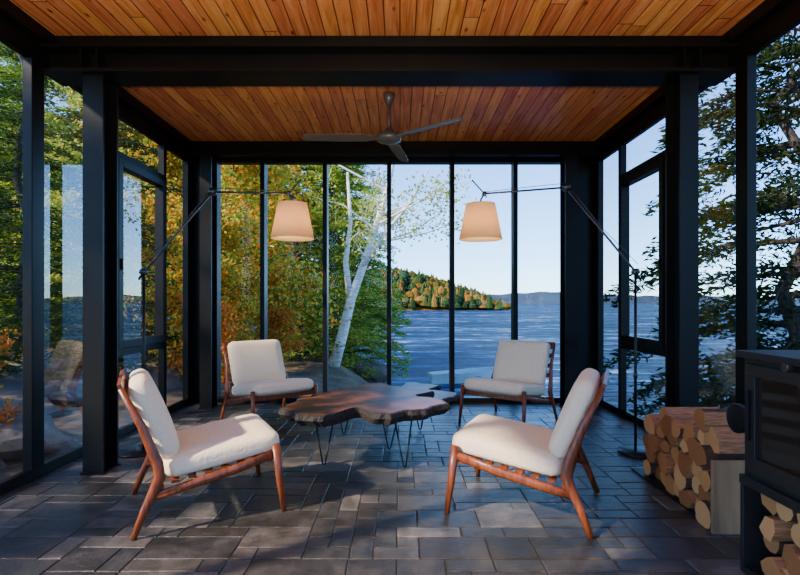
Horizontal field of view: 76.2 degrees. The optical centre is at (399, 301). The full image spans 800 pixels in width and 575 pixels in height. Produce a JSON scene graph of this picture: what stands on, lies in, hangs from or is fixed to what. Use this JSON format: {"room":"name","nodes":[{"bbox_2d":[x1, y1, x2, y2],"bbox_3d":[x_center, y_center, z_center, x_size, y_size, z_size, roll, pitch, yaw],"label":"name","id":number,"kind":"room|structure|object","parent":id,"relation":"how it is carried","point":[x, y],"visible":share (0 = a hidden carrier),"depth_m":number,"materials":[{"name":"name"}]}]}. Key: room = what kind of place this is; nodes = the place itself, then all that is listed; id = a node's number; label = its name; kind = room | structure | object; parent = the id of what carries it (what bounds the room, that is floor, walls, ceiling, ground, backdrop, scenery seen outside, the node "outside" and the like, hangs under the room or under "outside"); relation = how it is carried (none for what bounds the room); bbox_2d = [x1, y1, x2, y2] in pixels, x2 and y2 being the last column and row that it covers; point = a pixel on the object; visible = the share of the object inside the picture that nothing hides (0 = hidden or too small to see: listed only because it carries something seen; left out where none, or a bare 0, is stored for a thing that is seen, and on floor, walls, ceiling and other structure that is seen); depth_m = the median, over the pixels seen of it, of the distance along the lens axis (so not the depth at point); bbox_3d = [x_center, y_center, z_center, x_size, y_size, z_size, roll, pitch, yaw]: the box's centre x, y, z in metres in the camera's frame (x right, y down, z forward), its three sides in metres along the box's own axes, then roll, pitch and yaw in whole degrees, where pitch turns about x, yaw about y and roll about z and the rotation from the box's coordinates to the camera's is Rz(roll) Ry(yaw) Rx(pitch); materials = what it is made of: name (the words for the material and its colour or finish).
{"room":"sunroom","nodes":[
{"label":"sunroom","id":0,"kind":"room"},
{"bbox_2d":[0,0,192,494],"bbox_3d":[-2.473,-0.340,2.460,0.105,3.080,7.320,0,0,0],"label":"window frame","id":1,"kind":"structure","parent":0,"point":[19,31],"depth_m":3.51,"materials":[{"name":"black paint"}]},
{"bbox_2d":[0,403,745,574],"bbox_3d":[-0.080,1.350,2.490,4.900,0.300,7.380,0,0,0],"label":"floor","id":2,"kind":"structure","parent":0,"point":[359,512],"depth_m":2.84,"materials":[{"name":"grey stone"}]},
{"bbox_2d":[80,74,120,474],"bbox_3d":[-2.140,-0.193,3.650,0.164,2.785,0.224,0,0,0],"label":"steel column","id":3,"kind":"structure","parent":2,"relation":"on","point":[100,99],"depth_m":3.55,"materials":[{"name":"black metal"}]},
{"bbox_2d":[39,36,737,85],"bbox_3d":[-0.080,-1.732,3.625,4.800,0.295,0.250,0,0,0],"label":"steel beam","id":4,"kind":"object","parent":3,"relation":"on","point":[122,60],"visible":0.93,"depth_m":3.60,"materials":[{"name":"black metal"}]},
{"bbox_2d":[117,369,286,540],"bbox_3d":[-1.189,0.805,3.040,0.856,0.801,0.711,0,0,-27],"label":"lounge chair","id":5,"kind":"object","parent":2,"relation":"on","point":[191,450],"visible":1,"depth_m":2.77,"materials":[{"name":"white fabric"}]},
{"bbox_2d":[198,150,218,409],"bbox_3d":[-2.175,-0.250,5.800,0.154,2.900,0.224,0,0,0],"label":"steel column","id":6,"kind":"structure","parent":2,"relation":"on","point":[208,162],"depth_m":5.70,"materials":[{"name":"black metal"}]},
{"bbox_2d":[118,179,313,457],"bbox_3d":[-1.474,0.108,4.080,1.572,2.184,0.344,0,0,0],"label":"floor lamp","id":7,"kind":"object","parent":2,"relation":"on","point":[292,222],"visible":0.87,"depth_m":4.03,"materials":[{"name":"beige fabric"}]},
{"bbox_2d":[220,339,317,419],"bbox_3d":[-1.328,0.805,5.134,0.711,0.801,0.856,0,0,-40],"label":"lounge chair","id":8,"kind":"object","parent":2,"relation":"on","point":[258,372],"visible":0.99,"depth_m":5.14,"materials":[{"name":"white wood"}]},
{"bbox_2d":[278,382,459,467],"bbox_3d":[-0.157,0.970,4.268,1.397,0.460,1.935,0,0,0],"label":"coffee table","id":9,"kind":"object","parent":2,"relation":"on","point":[383,404],"visible":1,"depth_m":3.68,"materials":[{"name":"brown wood"}]},
{"bbox_2d":[458,339,557,423],"bbox_3d":[1.107,0.805,5.135,0.711,0.801,0.856,0,0,38],"label":"lounge chair","id":10,"kind":"object","parent":2,"relation":"on","point":[519,373],"visible":0.99,"depth_m":5.14,"materials":[{"name":"white fabric"}]},
{"bbox_2d":[444,368,608,539],"bbox_3d":[0.780,0.805,3.042,0.856,0.801,0.711,0,0,23],"label":"lounge chair","id":11,"kind":"object","parent":2,"relation":"on","point":[539,450],"visible":1,"depth_m":2.78,"materials":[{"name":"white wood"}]},
{"bbox_2d":[459,180,646,458],"bbox_3d":[1.274,0.113,4.050,1.612,2.174,0.344,0,0,0],"label":"floor lamp","id":12,"kind":"object","parent":2,"relation":"on","point":[480,223],"visible":0.89,"depth_m":4.03,"materials":[{"name":"beige fabric"}]},
{"bbox_2d":[559,150,577,407],"bbox_3d":[1.920,-0.250,5.800,0.164,2.900,0.224,0,0,0],"label":"steel column","id":13,"kind":"structure","parent":2,"relation":"on","point":[569,161],"depth_m":5.70,"materials":[{"name":"black metal"}]},
{"bbox_2d":[665,74,698,406],"bbox_3d":[2.015,-0.193,3.650,0.154,2.785,0.224,0,0,0],"label":"steel column","id":14,"kind":"structure","parent":2,"relation":"on","point":[681,98],"depth_m":3.55,"materials":[{"name":"black metal"}]},
{"bbox_2d":[631,407,744,533],"bbox_3d":[1.840,0.906,3.147,0.440,0.642,1.025,0,0,0],"label":"firewood stack","id":15,"kind":"object","parent":2,"relation":"on","point":[694,456],"visible":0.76,"depth_m":2.81,"materials":[{"name":"brown wood"}]},
{"bbox_2d":[726,350,799,574],"bbox_3d":[1.790,-0.339,1.986,0.600,3.078,0.892,0,0,0],"label":"wood stove","id":16,"kind":"object","parent":2,"relation":"on","point":[769,419],"visible":1,"depth_m":2.13,"materials":[{"name":"black metal"}]},
{"bbox_2d":[10,0,763,140],"bbox_3d":[-0.080,-2.030,2.610,5.600,0.300,7.820,0,0,0],"label":"ceiling","id":17,"kind":"structure","parent":0,"point":[200,113],"depth_m":3.56,"materials":[{"name":"brown wood"}]},
{"bbox_2d":[302,91,463,161],"bbox_3d":[-0.180,-1.653,4.727,1.390,0.455,1.275,0,0,0],"label":"ceiling fan","id":18,"kind":"object","parent":17,"relation":"hanging from","point":[391,138],"depth_m":4.56,"materials":[{"name":"black metal"}]},
{"bbox_2d":[185,141,600,402],"bbox_3d":[-0.080,-0.340,6.030,4.800,3.080,0.300,0,0,0],"label":"window frame","id":19,"kind":"structure","parent":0,"point":[262,153],"depth_m":6.03,"materials":[{"name":"black paint"}]},
{"bbox_2d":[594,0,799,427],"bbox_3d":[2.312,-0.340,2.460,0.105,3.080,7.320,0,0,0],"label":"window frame","id":20,"kind":"structure","parent":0,"point":[770,20],"depth_m":3.51,"materials":[{"name":"black paint"}]},
{"label":"outside","id":21,"kind":"structure","parent":0,"visible":0},
{"bbox_2d":[487,292,799,303],"bbox_3d":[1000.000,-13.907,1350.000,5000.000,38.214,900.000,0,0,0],"label":"hills","id":22,"kind":"structure","parent":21,"point":[534,297],"depth_m":1517.64,"materials":[{"name":"plant"}]},
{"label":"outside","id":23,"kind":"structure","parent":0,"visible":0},
{"bbox_2d":[80,303,799,418],"bbox_3d":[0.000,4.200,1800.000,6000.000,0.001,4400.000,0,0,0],"label":"lake","id":24,"kind":"structure","parent":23,"point":[478,333],"depth_m":57.12,"materials":[{"name":"liquid"}]},
{"bbox_2d":[49,266,510,309],"bbox_3d":[-80.000,-9.550,288.992,280.000,29.500,72.017,0,0,0],"label":"island","id":25,"kind":"object","parent":24,"relation":"in","point":[423,292],"visible":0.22,"depth_m":262.50,"materials":[{"name":"green plant"}]},
{"bbox_2d":[428,366,493,383],"bbox_3d":[3.600,3.850,27.000,4.200,0.800,1.499,0,0,-14],"label":"dock","id":26,"kind":"object","parent":24,"relation":"on","point":[437,377],"visible":0.59,"depth_m":26.42,"materials":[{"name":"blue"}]},
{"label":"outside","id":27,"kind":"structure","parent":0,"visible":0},
{"bbox_2d":[0,316,367,480],"bbox_3d":[-17.500,2.825,17.500,75.000,5.680,85.000,0,0,0],"label":"ground","id":28,"kind":"structure","parent":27,"point":[70,423],"depth_m":9.34,"materials":[{"name":"grey stone"}]},
{"bbox_2d":[0,324,22,426],"bbox_3d":[-4.378,0.851,4.974,1.286,1.472,1.032,0,0,10],"label":"shrub","id":29,"kind":"object","parent":28,"relation":"on","point":[2,340],"visible":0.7,"depth_m":5.20,"materials":[{"name":"orange plant"}]},
{"bbox_2d":[0,185,64,391],"bbox_3d":[-6.023,-1.220,6.616,2.583,5.402,2.642,0,0,33],"label":"pine tree","id":30,"kind":"object","parent":28,"relation":"on","point":[5,307],"visible":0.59,"depth_m":7.16,"materials":[{"name":"green plant"}]},
{"bbox_2d":[0,42,72,316],"bbox_3d":[-19.899,-6.980,24.889,7.903,16.346,7.133,0,0,25],"label":"pine tree","id":31,"kind":"object","parent":28,"relation":"on","point":[0,42],"visible":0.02,"depth_m":25.07,"materials":[{"name":"green plant"}]},
{"bbox_2d":[0,46,82,355],"bbox_3d":[-8.488,-2.681,11.540,3.964,8.104,3.875,0,0,15],"label":"pine tree","id":32,"kind":"object","parent":28,"relation":"on","point":[17,147],"visible":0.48,"depth_m":11.36,"materials":[{"name":"green plant"}]},
{"bbox_2d":[0,44,82,341],"bbox_3d":[-11.920,-4.469,14.927,5.708,11.805,5.152,0,0,21],"label":"pine tree","id":33,"kind":"object","parent":28,"relation":"on","point":[4,73],"visible":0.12,"depth_m":14.99,"materials":[{"name":"green plant"}]},
{"bbox_2d":[0,57,82,210],"bbox_3d":[-15.746,-6.002,17.611,8.871,14.392,7.436,0,0,-13],"label":"maple tree","id":34,"kind":"object","parent":28,"relation":"on","point":[47,117],"visible":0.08,"depth_m":18.14,"materials":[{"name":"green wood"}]},
{"bbox_2d":[0,73,82,325],"bbox_3d":[-13.731,-5.857,20.125,5.580,14.308,6.814,0,0,4],"label":"pine tree","id":35,"kind":"object","parent":28,"relation":"on","point":[53,93],"visible":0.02,"depth_m":20.16,"materials":[{"name":"green plant"}]},
{"bbox_2d":[0,77,153,303],"bbox_3d":[-10.470,-3.890,16.842,6.653,10.794,5.577,0,0,36],"label":"maple tree","id":36,"kind":"object","parent":28,"relation":"on","point":[61,89],"visible":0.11,"depth_m":15.90,"materials":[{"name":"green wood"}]},
{"bbox_2d":[0,91,182,377],"bbox_3d":[-5.180,-2.082,9.231,3.523,7.203,3.444,0,0,31],"label":"pine tree","id":37,"kind":"object","parent":28,"relation":"on","point":[75,306],"visible":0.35,"depth_m":8.88,"materials":[{"name":"green plant"}]},
{"bbox_2d":[11,86,182,338],"bbox_3d":[-7.738,-2.609,13.714,4.990,8.096,4.183,0,0,4],"label":"maple tree","id":38,"kind":"object","parent":28,"relation":"on","point":[67,199],"visible":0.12,"depth_m":13.19,"materials":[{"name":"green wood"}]},
{"bbox_2d":[45,99,238,328],"bbox_3d":[-11.927,-4.271,24.183,9.222,11.309,8.224,0,0,-20],"label":"maple tree","id":39,"kind":"object","parent":28,"relation":"on","point":[72,99],"visible":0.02,"depth_m":22.61,"materials":[{"name":"green plant"}]},
{"bbox_2d":[79,126,258,270],"bbox_3d":[-7.974,-3.770,18.505,6.653,10.794,5.577,0,0,-39],"label":"maple tree","id":40,"kind":"object","parent":28,"relation":"on","point":[142,213],"visible":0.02,"depth_m":17.26,"materials":[{"name":"plant"}]},
{"bbox_2d":[59,127,306,331],"bbox_3d":[-5.776,-2.513,15.447,6.553,8.035,5.844,0,0,4],"label":"maple tree","id":41,"kind":"object","parent":28,"relation":"on","point":[171,166],"visible":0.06,"depth_m":14.53,"materials":[{"name":"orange plant"}]},
{"bbox_2d":[123,173,247,332],"bbox_3d":[-9.598,-4.729,23.936,5.548,12.713,6.147,0,0,35],"label":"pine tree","id":42,"kind":"object","parent":28,"relation":"on","point":[140,316],"visible":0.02,"depth_m":22.87,"materials":[{"name":"green plant"}]},
{"bbox_2d":[0,348,391,469],"bbox_3d":[-2.462,2.796,17.372,12.772,3.723,33.075,0,0,0],"label":"rocks","id":43,"kind":"object","parent":28,"relation":"on","point":[69,392],"visible":0.12,"depth_m":6.96},
{"bbox_2d":[123,194,273,368],"bbox_3d":[-3.703,-0.151,9.233,2.684,3.690,3.009,0,0,29],"label":"maple tree","id":44,"kind":"object","parent":28,"relation":"on","point":[230,278],"visible":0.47,"depth_m":9.23,"materials":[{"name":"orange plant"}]},
{"bbox_2d":[157,287,247,386],"bbox_3d":[-3.207,0.629,8.646,1.714,1.963,1.376,0,0,41],"label":"shrub","id":45,"kind":"object","parent":28,"relation":"on","point":[225,311],"visible":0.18,"depth_m":8.46,"materials":[{"name":"orange plant"}]},
{"bbox_2d":[167,168,281,330],"bbox_3d":[-6.438,-4.950,19.734,6.290,13.208,5.151,0,0,16],"label":"pine tree","id":46,"kind":"object","parent":28,"relation":"on","point":[230,168],"visible":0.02,"depth_m":20.37,"materials":[{"name":"green plant"}]},
{"bbox_2d":[123,141,351,362],"bbox_3d":[-3.876,-1.280,11.563,4.329,5.952,4.854,0,0,-36],"label":"maple tree","id":47,"kind":"object","parent":28,"relation":"on","point":[279,288],"visible":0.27,"depth_m":11.04,"materials":[{"name":"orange plant"}]},
{"bbox_2d":[240,299,310,373],"bbox_3d":[-2.640,0.795,10.805,1.500,1.718,1.204,0,0,-33],"label":"shrub","id":48,"kind":"object","parent":28,"relation":"on","point":[284,316],"visible":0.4,"depth_m":10.69,"materials":[{"name":"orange plant"}]},
{"bbox_2d":[223,165,379,361],"bbox_3d":[-3.023,-3.703,14.008,4.292,11.006,5.242,0,0,-29],"label":"pine tree","id":49,"kind":"object","parent":28,"relation":"on","point":[295,358],"visible":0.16,"depth_m":13.88,"materials":[{"name":"green plant"}]},
{"bbox_2d":[269,165,403,359],"bbox_3d":[-1.824,-3.059,14.631,3.805,9.911,4.601,0,0,8],"label":"pine tree","id":50,"kind":"object","parent":28,"relation":"on","point":[316,245],"visible":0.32,"depth_m":14.27,"materials":[{"name":"green plant"}]},
{"bbox_2d":[282,165,410,360],"bbox_3d":[-2.251,-3.172,17.526,5.488,11.351,4.954,0,0,-8],"label":"pine tree","id":51,"kind":"object","parent":28,"relation":"on","point":[378,272],"visible":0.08,"depth_m":16.88,"materials":[{"name":"green plant"}]},
{"bbox_2d":[303,165,412,380],"bbox_3d":[-1.502,-1.863,15.921,3.765,8.627,4.171,0,0,-21],"label":"pine tree","id":52,"kind":"object","parent":28,"relation":"on","point":[351,351],"visible":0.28,"depth_m":15.58,"materials":[{"name":"green plant"}]},
{"bbox_2d":[307,165,476,366],"bbox_3d":[-0.271,-2.228,12.237,4.269,7.796,4.763,0,0,36],"label":"birch tree","id":53,"kind":"object","parent":28,"relation":"on","point":[372,245],"visible":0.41,"depth_m":12.47,"materials":[{"name":"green plant"}]},
{"bbox_2d":[604,26,799,416],"bbox_3d":[5.213,-0.004,7.000,6.500,10.310,6.771,0,0,33],"label":"tree","id":54,"kind":"object","parent":28,"relation":"on","point":[772,199],"visible":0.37,"depth_m":6.96,"materials":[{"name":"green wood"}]}
]}

